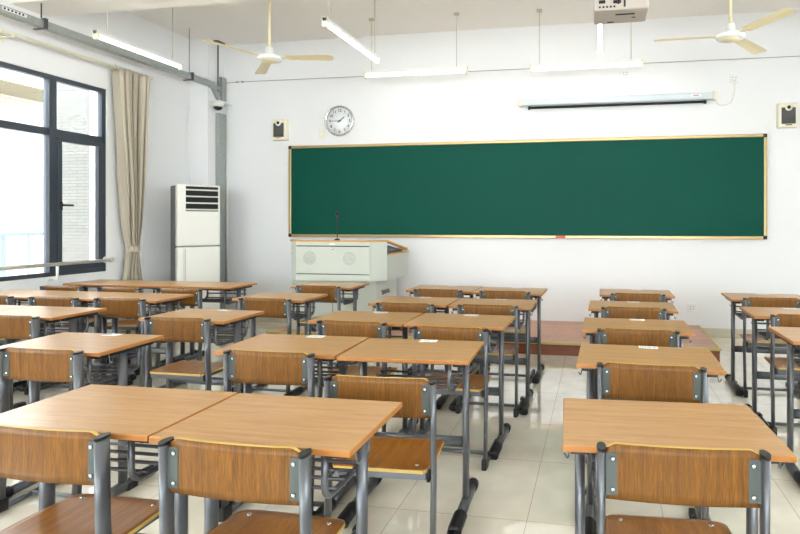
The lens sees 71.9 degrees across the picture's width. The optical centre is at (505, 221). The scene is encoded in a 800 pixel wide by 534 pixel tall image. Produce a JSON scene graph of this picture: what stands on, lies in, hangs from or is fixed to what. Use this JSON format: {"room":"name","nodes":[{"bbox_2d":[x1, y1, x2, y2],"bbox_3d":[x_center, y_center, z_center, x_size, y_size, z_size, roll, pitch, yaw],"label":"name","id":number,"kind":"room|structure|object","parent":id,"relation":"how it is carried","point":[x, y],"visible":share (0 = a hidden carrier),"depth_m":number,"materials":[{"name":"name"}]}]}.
{"room":"classroom","nodes":[
{"label":"classroom","id":0,"kind":"room"},
{"bbox_2d":[0,0,189,340],"bbox_3d":[-5.165,-0.530,2.007,0.220,3.760,11.004,0,0,10],"label":"wall","id":1,"kind":"structure","parent":0,"point":[166,149],"depth_m":6.08,"materials":[{"name":"paint"}]},
{"bbox_2d":[0,61,113,283],"bbox_3d":[-4.616,-0.422,4.396,0.201,2.055,3.100,0,0,10],"label":"window","id":2,"kind":"structure","parent":1,"relation":"in","point":[53,138],"depth_m":5.37,"materials":[{"name":"black metal"}]},
{"bbox_2d":[0,29,152,80],"bbox_3d":[-4.528,-1.670,4.615,0.150,0.090,3.560,0,0,10],"label":"curtain rod","id":3,"kind":"object","parent":1,"relation":"attached to","point":[2,32],"visible":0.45,"depth_m":5.19,"materials":[{"name":"beige plastic"}]},
{"bbox_2d":[111,65,149,330],"bbox_3d":[-4.229,-0.241,6.075,0.215,2.942,0.410,0,0,10],"label":"curtain","id":4,"kind":"object","parent":3,"relation":"hanging from","point":[131,90],"visible":0.82,"depth_m":6.04,"materials":[{"name":"beige fabric"}]},
{"bbox_2d":[118,330,134,333],"bbox_3d":[-5.076,1.300,1.837,0.012,0.100,10.700,0,0,10],"label":"baseboard","id":5,"kind":"structure","parent":1,"relation":"attached to","point":[133,331],"depth_m":6.12,"materials":[{"name":"tile"}]},
{"bbox_2d":[10,0,261,16],"bbox_3d":[-0.174,-2.205,4.357,8.820,0.410,0.330,0,0,10],"label":"trim","id":6,"kind":"structure","parent":1,"relation":"attached to","point":[50,8],"depth_m":4.99,"materials":[{"name":"paint"}]},
{"bbox_2d":[142,95,187,279],"bbox_3d":[-4.239,-0.135,6.721,0.006,2.770,0.710,0,0,10],"label":"trim","id":7,"kind":"structure","parent":1,"relation":"attached to","point":[186,106],"depth_m":6.88,"materials":[{"name":"paint"}]},
{"bbox_2d":[0,321,799,533],"bbox_3d":[-0.710,1.400,1.240,9.220,0.100,11.404,0,0,10],"label":"floor","id":8,"kind":"structure","parent":0,"point":[529,488],"depth_m":2.87,"materials":[{"name":"tile"}]},
{"bbox_2d":[0,295,21,391],"bbox_3d":[-4.086,0.968,4.409,0.441,0.765,0.360,0,0,10],"label":"chair","id":9,"kind":"object","parent":8,"relation":"on","point":[4,299],"visible":0.17,"depth_m":4.25,"materials":[{"name":"brown wood"}]},
{"bbox_2d":[0,305,28,408],"bbox_3d":[-3.750,0.981,3.701,0.606,0.742,0.475,0,0,9],"label":"student desk","id":10,"kind":"object","parent":8,"relation":"on","point":[2,307],"visible":0.2,"depth_m":3.83,"materials":[{"name":"grey paint"}]},
{"bbox_2d":[0,315,40,387],"bbox_3d":[-3.091,0.968,3.497,0.441,0.765,0.360,0,0,10],"label":"chair","id":11,"kind":"object","parent":8,"relation":"on","point":[11,326],"visible":0.35,"depth_m":3.34,"materials":[{"name":"brown wood"}]},
{"bbox_2d":[0,290,66,386],"bbox_3d":[-4.152,0.981,4.534,0.606,0.742,0.475,0,0,10],"label":"student desk","id":12,"kind":"object","parent":8,"relation":"on","point":[18,295],"visible":0.15,"depth_m":4.55,"materials":[{"name":"grey paint"}]},
{"bbox_2d":[0,306,106,409],"bbox_3d":[-3.146,0.981,3.606,0.606,0.742,0.475,0,0,9],"label":"student desk","id":13,"kind":"object","parent":8,"relation":"on","point":[48,314],"visible":0.41,"depth_m":3.64,"materials":[{"name":"grey paint"}]},
{"bbox_2d":[24,296,111,394],"bbox_3d":[-3.492,0.968,4.317,0.441,0.765,0.360,0,0,10],"label":"chair","id":14,"kind":"object","parent":8,"relation":"on","point":[34,300],"visible":0.2,"depth_m":4.18,"materials":[{"name":"brown wood"}]},
{"bbox_2d":[0,347,137,512],"bbox_3d":[-2.120,0.968,2.606,0.441,0.765,0.360,0,0,9],"label":"chair","id":15,"kind":"object","parent":8,"relation":"on","point":[18,363],"visible":0.41,"depth_m":2.47,"materials":[{"name":"brown wood"}]},
{"bbox_2d":[16,291,129,391],"bbox_3d":[-3.551,0.981,4.431,0.606,0.742,0.475,0,0,10],"label":"student desk","id":16,"kind":"object","parent":8,"relation":"on","point":[83,296],"visible":0.19,"depth_m":4.43,"materials":[{"name":"grey paint"}]},
{"bbox_2d":[40,285,111,369],"bbox_3d":[-4.008,0.968,5.014,0.441,0.765,0.360,0,0,10],"label":"chair","id":17,"kind":"object","parent":8,"relation":"on","point":[47,287],"visible":0.27,"depth_m":4.87,"materials":[{"name":"brown wood"}]},
{"bbox_2d":[0,424,158,533],"bbox_3d":[-1.297,0.968,1.654,0.441,0.765,0.360,0,0,10],"label":"chair","id":18,"kind":"object","parent":8,"relation":"on","point":[58,456],"visible":0.99,"depth_m":1.52,"materials":[{"name":"brown wood"}]},
{"bbox_2d":[0,332,163,497],"bbox_3d":[-2.163,0.981,2.689,0.606,0.744,0.475,0,0,8],"label":"student desk","id":19,"kind":"object","parent":8,"relation":"on","point":[94,345],"visible":0.5,"depth_m":2.69,"materials":[{"name":"grey paint"}]},
{"bbox_2d":[63,279,149,359],"bbox_3d":[-4.010,0.981,5.375,0.606,0.742,0.475,0,0,10],"label":"student desk","id":20,"kind":"object","parent":8,"relation":"on","point":[101,282],"visible":0.16,"depth_m":5.37,"materials":[{"name":"brown wood"}]},
{"bbox_2d":[0,384,237,533],"bbox_3d":[-1.294,0.981,1.737,0.606,0.742,0.475,0,0,9],"label":"student desk","id":21,"kind":"object","parent":8,"relation":"on","point":[132,414],"visible":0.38,"depth_m":1.73,"materials":[{"name":"grey paint"}]},
{"bbox_2d":[97,287,165,375],"bbox_3d":[-3.407,0.968,4.911,0.441,0.765,0.360,0,0,10],"label":"chair","id":22,"kind":"object","parent":8,"relation":"on","point":[127,324],"visible":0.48,"depth_m":4.78,"materials":[{"name":"brown wood"}]},
{"bbox_2d":[93,297,174,387],"bbox_3d":[-2.928,0.968,4.245,0.441,0.765,0.360,0,0,10],"label":"chair","id":23,"kind":"object","parent":8,"relation":"on","point":[116,307],"visible":0.38,"depth_m":4.10,"materials":[{"name":"brown wood"}]},
{"bbox_2d":[88,293,193,387],"bbox_3d":[-2.950,0.981,4.327,0.606,0.742,0.475,0,0,10],"label":"student desk","id":24,"kind":"object","parent":8,"relation":"on","point":[161,299],"visible":0.38,"depth_m":4.37,"materials":[{"name":"grey paint"}]},
{"bbox_2d":[117,280,199,363],"bbox_3d":[-3.408,0.981,5.272,0.606,0.742,0.475,0,0,10],"label":"student desk","id":25,"kind":"object","parent":8,"relation":"on","point":[151,284],"visible":0.25,"depth_m":5.24,"materials":[{"name":"brown wood"}]},
{"bbox_2d":[144,316,222,390],"bbox_3d":[-1.981,0.968,3.413,0.441,0.765,0.360,0,0,10],"label":"chair","id":26,"kind":"object","parent":8,"relation":"on","point":[174,329],"visible":0.74,"depth_m":3.28,"materials":[{"name":"brown wood"}]},
{"bbox_2d":[155,288,213,368],"bbox_3d":[-2.817,0.968,4.809,0.441,0.765,0.360,0,0,10],"label":"chair","id":27,"kind":"object","parent":8,"relation":"on","point":[196,300],"visible":0.21,"depth_m":4.66,"materials":[{"name":"brown wood"}]},
{"bbox_2d":[171,184,219,310],"bbox_3d":[-3.776,0.455,6.553,0.352,1.790,0.470,0,0,45],"label":"air conditioner","id":28,"kind":"object","parent":8,"relation":"on","point":[195,209],"visible":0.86,"depth_m":6.43,"materials":[{"name":"white plastic"}]},
{"bbox_2d":[186,186,217,211],"bbox_3d":[-3.648,-0.268,6.468,0.014,0.295,0.350,0,0,45],"label":"vent","id":29,"kind":"object","parent":28,"relation":"attached to","point":[198,198],"depth_m":6.46,"materials":[{"name":"black plastic"}]},
{"bbox_2d":[139,308,263,393],"bbox_3d":[-1.984,0.981,3.489,0.606,0.744,0.475,0,0,11],"label":"student desk","id":30,"kind":"object","parent":8,"relation":"on","point":[219,317],"visible":0.46,"depth_m":3.51,"materials":[{"name":"grey paint"}]},
{"bbox_2d":[173,282,256,362],"bbox_3d":[-2.807,0.981,5.168,0.606,0.742,0.475,0,0,10],"label":"student desk","id":31,"kind":"object","parent":8,"relation":"on","point":[208,286],"visible":0.52,"depth_m":5.17,"materials":[{"name":"brown wood"}]},
{"bbox_2d":[158,436,344,533],"bbox_3d":[-0.693,0.968,1.550,0.441,0.765,0.360,0,0,11],"label":"chair","id":32,"kind":"object","parent":8,"relation":"on","point":[249,473],"visible":1,"depth_m":1.42,"materials":[{"name":"brown wood"}]},
{"bbox_2d":[219,349,322,521],"bbox_3d":[-1.047,0.968,2.557,0.441,0.765,0.360,0,0,9],"label":"chair","id":33,"kind":"object","parent":8,"relation":"on","point":[241,366],"visible":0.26,"depth_m":2.42,"materials":[{"name":"brown wood"}]},
{"bbox_2d":[238,297,307,395],"bbox_3d":[-1.812,0.968,4.237,0.441,0.765,0.360,0,0,11],"label":"chair","id":34,"kind":"object","parent":8,"relation":"on","point":[272,307],"visible":0.41,"depth_m":4.09,"materials":[{"name":"brown wood"}]},
{"bbox_2d":[149,393,401,533],"bbox_3d":[-0.686,0.981,1.632,0.606,0.742,0.475,0,0,9],"label":"student desk","id":35,"kind":"object","parent":8,"relation":"on","point":[332,427],"visible":0.65,"depth_m":1.62,"materials":[{"name":"laminate"}]},
{"bbox_2d":[232,292,327,395],"bbox_3d":[-1.837,0.981,4.355,0.606,0.742,0.475,0,0,11],"label":"student desk","id":36,"kind":"object","parent":8,"relation":"on","point":[296,298],"visible":0.49,"depth_m":4.36,"materials":[{"name":"grey paint"}]},
{"bbox_2d":[213,334,368,516],"bbox_3d":[-1.054,0.981,2.647,0.606,0.744,0.475,0,0,8],"label":"student desk","id":37,"kind":"object","parent":8,"relation":"on","point":[325,348],"visible":0.4,"depth_m":2.64,"materials":[{"name":"grey paint"}]},
{"bbox_2d":[296,285,340,366],"bbox_3d":[-1.685,0.968,5.044,0.441,0.765,0.360,0,0,11],"label":"chair","id":38,"kind":"object","parent":8,"relation":"on","point":[334,292],"visible":0.31,"depth_m":4.90,"materials":[{"name":"brown wood"}]},
{"bbox_2d":[291,282,368,364],"bbox_3d":[-1.690,0.981,5.149,0.606,0.742,0.475,0,0,10],"label":"student desk","id":39,"kind":"object","parent":8,"relation":"on","point":[345,286],"visible":0.37,"depth_m":5.16,"materials":[{"name":"grey paint"}]},
{"bbox_2d":[316,320,397,431],"bbox_3d":[-0.882,0.968,3.294,0.441,0.765,0.360,0,0,11],"label":"chair","id":40,"kind":"object","parent":8,"relation":"on","point":[371,329],"visible":0.33,"depth_m":3.17,"materials":[{"name":"brown wood"}]},
{"bbox_2d":[308,310,422,432],"bbox_3d":[-0.887,0.981,3.403,0.606,0.744,0.475,0,0,9],"label":"student desk","id":41,"kind":"object","parent":8,"relation":"on","point":[396,320],"visible":0.41,"depth_m":3.39,"materials":[{"name":"grey paint"}]},
{"bbox_2d":[324,375,454,533],"bbox_3d":[-0.456,0.968,2.155,0.441,0.765,0.360,0,0,8],"label":"chair","id":42,"kind":"object","parent":8,"relation":"on","point":[407,458],"visible":0.7,"depth_m":2.02,"materials":[{"name":"brown wood"}]},
{"bbox_2d":[376,302,442,395],"bbox_3d":[-0.701,0.968,3.999,0.441,0.765,0.360,0,0,11],"label":"chair","id":43,"kind":"object","parent":8,"relation":"on","point":[423,308],"visible":0.17,"depth_m":3.86,"materials":[{"name":"brown wood"}]},
{"bbox_2d":[337,338,483,533],"bbox_3d":[-0.441,0.981,2.543,0.606,0.744,0.475,0,0,7],"label":"student desk","id":44,"kind":"object","parent":8,"relation":"on","point":[460,354],"visible":0.8,"depth_m":2.52,"materials":[{"name":"grey paint"}]},
{"bbox_2d":[368,296,459,409],"bbox_3d":[-0.701,0.981,4.112,0.606,0.744,0.475,0,0,10],"label":"student desk","id":45,"kind":"object","parent":8,"relation":"on","point":[440,303],"visible":0.34,"depth_m":4.09,"materials":[{"name":"grey paint"}]},
{"bbox_2d":[414,288,469,373],"bbox_3d":[-0.560,0.968,4.781,0.441,0.765,0.360,0,0,11],"label":"chair","id":46,"kind":"object","parent":8,"relation":"on","point":[449,293],"visible":0.22,"depth_m":4.64,"materials":[{"name":"brown wood"}]},
{"bbox_2d":[406,285,481,374],"bbox_3d":[-0.560,0.981,4.882,0.606,0.744,0.475,0,0,11],"label":"student desk","id":47,"kind":"object","parent":8,"relation":"on","point":[466,290],"visible":0.31,"depth_m":4.89,"materials":[{"name":"grey paint"}]},
{"bbox_2d":[412,325,495,470],"bbox_3d":[-0.287,0.968,3.121,0.441,0.765,0.360,0,0,11],"label":"chair","id":48,"kind":"object","parent":8,"relation":"on","point":[478,384],"visible":0.6,"depth_m":2.98,"materials":[{"name":"brown wood"}]},
{"bbox_2d":[404,313,514,459],"bbox_3d":[-0.279,0.981,3.300,0.606,0.744,0.475,0,0,11],"label":"student desk","id":49,"kind":"object","parent":8,"relation":"on","point":[496,324],"visible":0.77,"depth_m":3.27,"materials":[{"name":"grey paint"}]},
{"bbox_2d":[455,304,523,417],"bbox_3d":[-0.105,0.968,3.911,0.441,0.765,0.360,0,0,10],"label":"chair","id":50,"kind":"object","parent":8,"relation":"on","point":[510,351],"visible":0.54,"depth_m":3.77,"materials":[{"name":"brown wood"}]},
{"bbox_2d":[448,298,536,414],"bbox_3d":[-0.091,0.981,3.998,0.606,0.744,0.475,0,0,9],"label":"student desk","id":51,"kind":"object","parent":8,"relation":"on","point":[524,306],"visible":0.67,"depth_m":3.98,"materials":[{"name":"grey paint"}]},
{"bbox_2d":[266,320,721,361],"bbox_3d":[-0.193,1.283,6.131,4.792,0.134,1.178,0,0,10],"label":"platform","id":52,"kind":"object","parent":8,"relation":"on","point":[565,338],"visible":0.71,"depth_m":5.60,"materials":[{"name":"laminate"}]},
{"bbox_2d":[290,239,408,328],"bbox_3d":[-1.833,0.714,6.299,1.180,1.012,0.826,0,0,10],"label":"podium","id":53,"kind":"object","parent":52,"relation":"on","point":[376,263],"visible":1,"depth_m":5.94,"materials":[{"name":"metal"}]},
{"bbox_2d":[334,211,339,239],"bbox_3d":[-1.856,0.048,5.931,0.060,0.320,0.060,0,0,10],"label":"gooseneck microphone","id":54,"kind":"object","parent":53,"relation":"on","point":[337,212],"visible":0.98,"depth_m":5.93,"materials":[{"name":"black plastic"}]},
{"bbox_2d":[479,290,534,382],"bbox_3d":[0.017,0.968,4.662,0.441,0.765,0.360,0,0,11],"label":"chair","id":55,"kind":"object","parent":8,"relation":"on","point":[486,294],"visible":0.32,"depth_m":4.53,"materials":[{"name":"brown wood"}]},
{"bbox_2d":[472,287,546,383],"bbox_3d":[0.040,0.981,4.728,0.606,0.744,0.475,0,0,11],"label":"student desk","id":56,"kind":"object","parent":8,"relation":"on","point":[536,293],"visible":0.59,"depth_m":4.70,"materials":[{"name":"grey paint"}]},
{"bbox_2d":[588,300,677,391],"bbox_3d":[0.906,0.981,3.870,0.606,0.744,0.475,0,0,11],"label":"student desk","id":57,"kind":"object","parent":8,"relation":"on","point":[595,306],"visible":0.27,"depth_m":3.92,"materials":[{"name":"grey paint"}]},
{"bbox_2d":[601,306,666,319],"bbox_3d":[0.896,0.968,3.807,0.441,0.765,0.360,0,0,10],"label":"chair","id":58,"kind":"object","parent":8,"relation":"on","point":[656,313],"visible":0.14,"depth_m":3.67,"materials":[{"name":"brown wood"}]},
{"bbox_2d":[600,289,674,301],"bbox_3d":[1.110,0.981,4.589,0.606,0.744,0.475,0,0,10],"label":"student desk","id":59,"kind":"object","parent":8,"relation":"on","point":[604,293],"visible":0.3,"depth_m":4.61,"materials":[{"name":"grey paint"}]},
{"bbox_2d":[610,293,665,301],"bbox_3d":[1.098,0.968,4.511,0.441,0.765,0.360,0,0,10],"label":"chair","id":60,"kind":"object","parent":8,"relation":"on","point":[637,297],"visible":0.16,"depth_m":4.37,"materials":[{"name":"brown wood"}]},
{"bbox_2d":[582,317,694,463],"bbox_3d":[0.758,0.981,3.135,0.606,0.744,0.475,0,0,10],"label":"student desk","id":61,"kind":"object","parent":8,"relation":"on","point":[590,325],"visible":0.38,"depth_m":3.18,"materials":[{"name":"grey paint"}]},
{"bbox_2d":[597,328,679,397],"bbox_3d":[0.741,0.968,3.054,0.441,0.765,0.360,0,0,10],"label":"chair","id":62,"kind":"object","parent":8,"relation":"on","point":[612,336],"visible":0.21,"depth_m":2.91,"materials":[{"name":"brown wood"}]},
{"bbox_2d":[576,343,725,533],"bbox_3d":[0.631,0.981,2.404,0.606,0.744,0.475,0,0,11],"label":"student desk","id":63,"kind":"object","parent":8,"relation":"on","point":[589,355],"visible":0.5,"depth_m":2.43,"materials":[{"name":"grey paint"}]},
{"bbox_2d":[596,362,706,533],"bbox_3d":[0.618,0.968,2.333,0.441,0.765,0.360,0,0,11],"label":"chair","id":64,"kind":"object","parent":8,"relation":"on","point":[630,381],"visible":0.48,"depth_m":2.19,"materials":[{"name":"brown wood"}]},
{"bbox_2d":[563,398,796,533],"bbox_3d":[0.475,0.981,1.590,0.606,0.742,0.475,0,0,7],"label":"student desk","id":65,"kind":"object","parent":8,"relation":"on","point":[586,422],"visible":0.74,"depth_m":1.60,"materials":[{"name":"grey paint"}]},
{"bbox_2d":[597,442,770,533],"bbox_3d":[0.474,0.968,1.529,0.441,0.765,0.360,0,0,7],"label":"chair","id":66,"kind":"object","parent":8,"relation":"on","point":[657,474],"visible":1,"depth_m":1.39,"materials":[{"name":"brown wood"}]},
{"bbox_2d":[721,293,799,395],"bbox_3d":[2.097,0.981,4.316,0.606,0.744,0.475,0,0,11],"label":"student desk","id":67,"kind":"object","parent":8,"relation":"on","point":[734,298],"visible":0.61,"depth_m":4.37,"materials":[{"name":"grey paint"}]},
{"bbox_2d":[735,297,799,397],"bbox_3d":[2.072,0.968,4.260,0.441,0.765,0.360,0,0,9],"label":"chair","id":68,"kind":"object","parent":8,"relation":"on","point":[750,301],"visible":0.54,"depth_m":4.14,"materials":[{"name":"brown wood"}]},
{"bbox_2d":[739,306,799,423],"bbox_3d":[1.927,0.981,3.569,0.606,0.744,0.475,0,0,11],"label":"student desk","id":69,"kind":"object","parent":8,"relation":"on","point":[756,313],"visible":0.74,"depth_m":3.62,"materials":[{"name":"grey paint"}]},
{"bbox_2d":[757,314,799,434],"bbox_3d":[1.919,0.968,3.507,0.441,0.765,0.360,0,0,10],"label":"chair","id":70,"kind":"object","parent":8,"relation":"on","point":[778,365],"visible":0.77,"depth_m":3.40,"materials":[{"name":"brown wood"}]},
{"bbox_2d":[768,326,799,485],"bbox_3d":[1.784,0.981,2.842,0.606,0.742,0.475,0,0,9],"label":"student desk","id":71,"kind":"object","parent":8,"relation":"on","point":[791,335],"visible":0.91,"depth_m":2.89,"materials":[{"name":"grey paint"}]},
{"bbox_2d":[128,0,799,44],"bbox_3d":[-0.710,-2.485,1.240,9.220,0.150,11.404,0,0,10],"label":"ceiling","id":72,"kind":"structure","parent":0,"point":[291,20],"depth_m":6.30,"materials":[{"name":"paint"}]},
{"bbox_2d":[0,3,221,99],"bbox_3d":[-4.246,-2.014,5.043,0.140,0.792,4.500,0,0,10],"label":"cable tray","id":73,"kind":"object","parent":72,"relation":"hanging from","point":[41,23],"visible":0.99,"depth_m":5.50,"materials":[{"name":"metal"}]},
{"bbox_2d":[93,7,182,69],"bbox_3d":[-3.744,-2.057,5.545,0.052,0.706,1.060,0,0,10],"label":"tube light","id":74,"kind":"object","parent":72,"relation":"hanging from","point":[97,34],"visible":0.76,"depth_m":5.47,"materials":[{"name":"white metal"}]},
{"bbox_2d":[201,0,332,73],"bbox_3d":[-2.293,-2.010,5.370,1.122,0.800,1.132,0,0,10],"label":"ceiling fan","id":75,"kind":"object","parent":72,"relation":"hanging from","point":[267,58],"visible":1,"depth_m":5.41,"materials":[{"name":"white metal"}]},
{"bbox_2d":[322,0,379,64],"bbox_3d":[-1.486,-2.057,5.279,0.052,0.706,1.160,0,0,10],"label":"tube light","id":76,"kind":"object","parent":72,"relation":"hanging from","point":[326,22],"visible":1,"depth_m":5.17,"materials":[{"name":"white plastic"}]},
{"bbox_2d":[364,12,467,78],"bbox_3d":[-1.060,-2.057,6.311,1.260,0.706,0.052,0,0,10],"label":"tube light","id":77,"kind":"object","parent":72,"relation":"hanging from","point":[455,69],"visible":0.94,"depth_m":6.29,"materials":[{"name":"white plastic"}]},
{"bbox_2d":[530,9,642,72],"bbox_3d":[0.898,-2.057,6.045,1.260,0.706,0.052,0,0,10],"label":"tube light","id":78,"kind":"object","parent":72,"relation":"hanging from","point":[631,62],"visible":0.85,"depth_m":6.03,"materials":[{"name":"white plastic"}]},
{"bbox_2d":[597,24,602,53],"bbox_3d":[0.864,-2.057,4.925,0.052,0.706,1.160,0,0,10],"label":"tube light","id":79,"kind":"object","parent":72,"relation":"hanging from","point":[599,46],"visible":0.52,"depth_m":5.11,"materials":[{"name":"white plastic"}]},
{"bbox_2d":[594,0,648,23],"bbox_3d":[0.919,-2.026,4.310,0.420,0.769,0.383,0,0,10],"label":"ceiling projector","id":80,"kind":"object","parent":72,"relation":"hanging from","point":[605,11],"visible":1,"depth_m":4.22,"materials":[{"name":"white plastic"}]},
{"bbox_2d":[607,13,634,22],"bbox_3d":[0.936,-1.643,4.352,0.220,0.004,0.175,0,0,10],"label":"vent","id":81,"kind":"object","parent":80,"relation":"attached to","point":[611,17],"depth_m":4.34,"materials":[{"name":"white plastic"}]},
{"bbox_2d":[654,0,793,53],"bbox_3d":[1.887,-2.010,4.776,1.102,0.800,1.130,0,0,10],"label":"ceiling fan","id":82,"kind":"object","parent":72,"relation":"hanging from","point":[730,35],"visible":1,"depth_m":4.75,"materials":[{"name":"white metal"}]},
{"bbox_2d":[224,10,799,329],"bbox_3d":[0.240,-0.530,6.761,9.220,3.760,0.200,0,0,10],"label":"wall","id":83,"kind":"structure","parent":0,"point":[481,105],"depth_m":6.62,"materials":[{"name":"paint"}]},
{"bbox_2d":[190,38,223,184],"bbox_3d":[-4.016,-0.530,7.238,0.270,3.760,0.304,0,0,10],"label":"column","id":84,"kind":"structure","parent":83,"relation":"attached to","point":[203,55],"depth_m":7.09,"materials":[{"name":"paint"}]},
{"bbox_2d":[213,40,227,309],"bbox_3d":[-3.836,-0.580,7.250,0.080,3.659,0.190,0,0,10],"label":"pipe","id":85,"kind":"object","parent":83,"relation":"attached to","point":[221,120],"visible":0.66,"depth_m":7.26,"materials":[{"name":"metal"}]},
{"bbox_2d":[210,100,232,109],"bbox_3d":[-3.819,-1.537,7.215,0.165,0.126,0.275,0,0,10],"label":"security camera","id":86,"kind":"object","parent":83,"relation":"attached to","point":[217,104],"visible":1,"depth_m":7.11,"materials":[{"name":"white plastic"}]},
{"bbox_2d":[272,119,288,140],"bbox_3d":[-3.003,-1.218,7.166,0.210,0.280,0.103,0,0,10],"label":"wall speaker","id":87,"kind":"object","parent":83,"relation":"attached to","point":[280,127],"visible":1,"depth_m":7.13,"materials":[{"name":"beige plastic"}]},
{"bbox_2d":[273,123,283,136],"bbox_3d":[-3.009,-1.210,7.132,0.150,0.185,0.012,0,0,10],"label":"grille","id":88,"kind":"object","parent":87,"relation":"attached to","point":[278,128],"depth_m":7.12,"materials":[{"name":"grey metal"}]},
{"bbox_2d":[319,130,323,136],"bbox_3d":[-2.427,-1.160,7.109,0.065,0.100,0.020,0,0,10],"label":"junction box","id":89,"kind":"object","parent":83,"relation":"attached to","point":[321,132],"visible":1,"depth_m":7.10,"materials":[{"name":"beige plastic"}]},
{"bbox_2d":[325,105,354,136],"bbox_3d":[-2.176,-1.315,7.050,0.410,0.410,0.050,0,0,10],"label":"wall clock","id":90,"kind":"object","parent":83,"relation":"attached to","point":[339,120],"visible":1,"depth_m":7.05,"materials":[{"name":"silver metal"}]},
{"bbox_2d":[248,317,769,337],"bbox_3d":[0.355,1.300,6.634,8.550,0.100,0.012,0,0,10],"label":"baseboard","id":91,"kind":"structure","parent":83,"relation":"attached to","point":[712,332],"depth_m":6.27,"materials":[{"name":"tile"}]},
{"bbox_2d":[230,56,798,82],"bbox_3d":[0.355,-1.888,6.633,8.530,0.034,0.014,0,0,10],"label":"wire","id":92,"kind":"object","parent":83,"relation":"attached to","point":[784,56],"visible":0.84,"depth_m":6.68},
{"bbox_2d":[288,134,766,238],"bbox_3d":[0.054,-0.398,6.664,5.956,1.209,0.054,0,0,10],"label":"chalkboard","id":93,"kind":"object","parent":83,"relation":"attached to","point":[694,186],"visible":1,"depth_m":6.59,"materials":[{"name":"green metal"}]},
{"bbox_2d":[519,91,716,109],"bbox_3d":[1.303,-1.433,6.423,2.296,0.135,0.105,0,0,10],"label":"projection screen","id":94,"kind":"object","parent":83,"relation":"attached to","point":[683,98],"visible":1,"depth_m":6.38,"materials":[{"name":"beige plastic"}]},
{"bbox_2d":[715,81,734,105],"bbox_3d":[2.542,-1.484,6.242,0.232,0.283,0.028,0,0,10],"label":"cable","id":95,"kind":"object","parent":94,"relation":"attached to","point":[734,81],"visible":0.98,"depth_m":6.23,"materials":[{"name":"beige plastic"}]},
{"bbox_2d":[621,70,628,77],"bbox_3d":[1.431,-1.767,6.448,0.090,0.090,0.014,0,0,10],"label":"wall socket","id":96,"kind":"object","parent":83,"relation":"attached to","point":[624,73],"visible":1,"depth_m":6.45,"materials":[{"name":"white plastic"}]},
{"bbox_2d":[688,303,695,311],"bbox_3d":[2.188,1.013,6.318,0.100,0.100,0.014,0,0,10],"label":"wall socket","id":97,"kind":"object","parent":83,"relation":"attached to","point":[691,306],"visible":1,"depth_m":6.31,"materials":[{"name":"white plastic"}]},
{"bbox_2d":[730,75,737,82],"bbox_3d":[2.649,-1.650,6.238,0.090,0.090,0.014,0,0,10],"label":"wall socket","id":98,"kind":"object","parent":83,"relation":"attached to","point":[733,78],"visible":1,"depth_m":6.23,"materials":[{"name":"white plastic"}]},
{"bbox_2d":[777,102,797,128],"bbox_3d":[3.196,-1.200,6.099,0.210,0.280,0.103,0,0,10],"label":"wall speaker","id":99,"kind":"object","parent":83,"relation":"attached to","point":[787,113],"visible":1,"depth_m":6.06,"materials":[{"name":"beige plastic"}]},
{"bbox_2d":[781,107,795,123],"bbox_3d":[3.190,-1.192,6.065,0.150,0.185,0.012,0,0,10],"label":"grille","id":100,"kind":"object","parent":99,"relation":"attached to","point":[788,114],"depth_m":6.06,"materials":[{"name":"grey metal"}]},
{"label":"outside","id":101,"kind":"structure","parent":0,"visible":0},
{"bbox_3d":[-22.962,5.400,9.025,31.680,0.100,50.000,0,0,10],"label":"ground","id":102,"kind":"structure","parent":101,"visible":0},
{"bbox_2d":[0,68,42,273],"bbox_3d":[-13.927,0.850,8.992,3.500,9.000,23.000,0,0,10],"label":"window pane","id":103,"kind":"structure","parent":102,"relation":"on","point":[21,95],"depth_m":14.12,"materials":[{"name":"glass"}]},
{"bbox_2d":[0,232,42,275],"bbox_3d":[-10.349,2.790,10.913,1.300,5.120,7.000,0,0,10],"label":"balcony railing","id":104,"kind":"object","parent":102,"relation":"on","point":[3,236],"visible":0.15,"depth_m":10.71,"materials":[{"name":"white metal"}]},
{"bbox_2d":[57,83,89,261],"bbox_3d":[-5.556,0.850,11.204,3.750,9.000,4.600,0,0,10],"label":"window pane","id":105,"kind":"object","parent":102,"relation":"on","point":[73,103],"visible":0.02,"depth_m":9.18,"materials":[{"name":"glass"}]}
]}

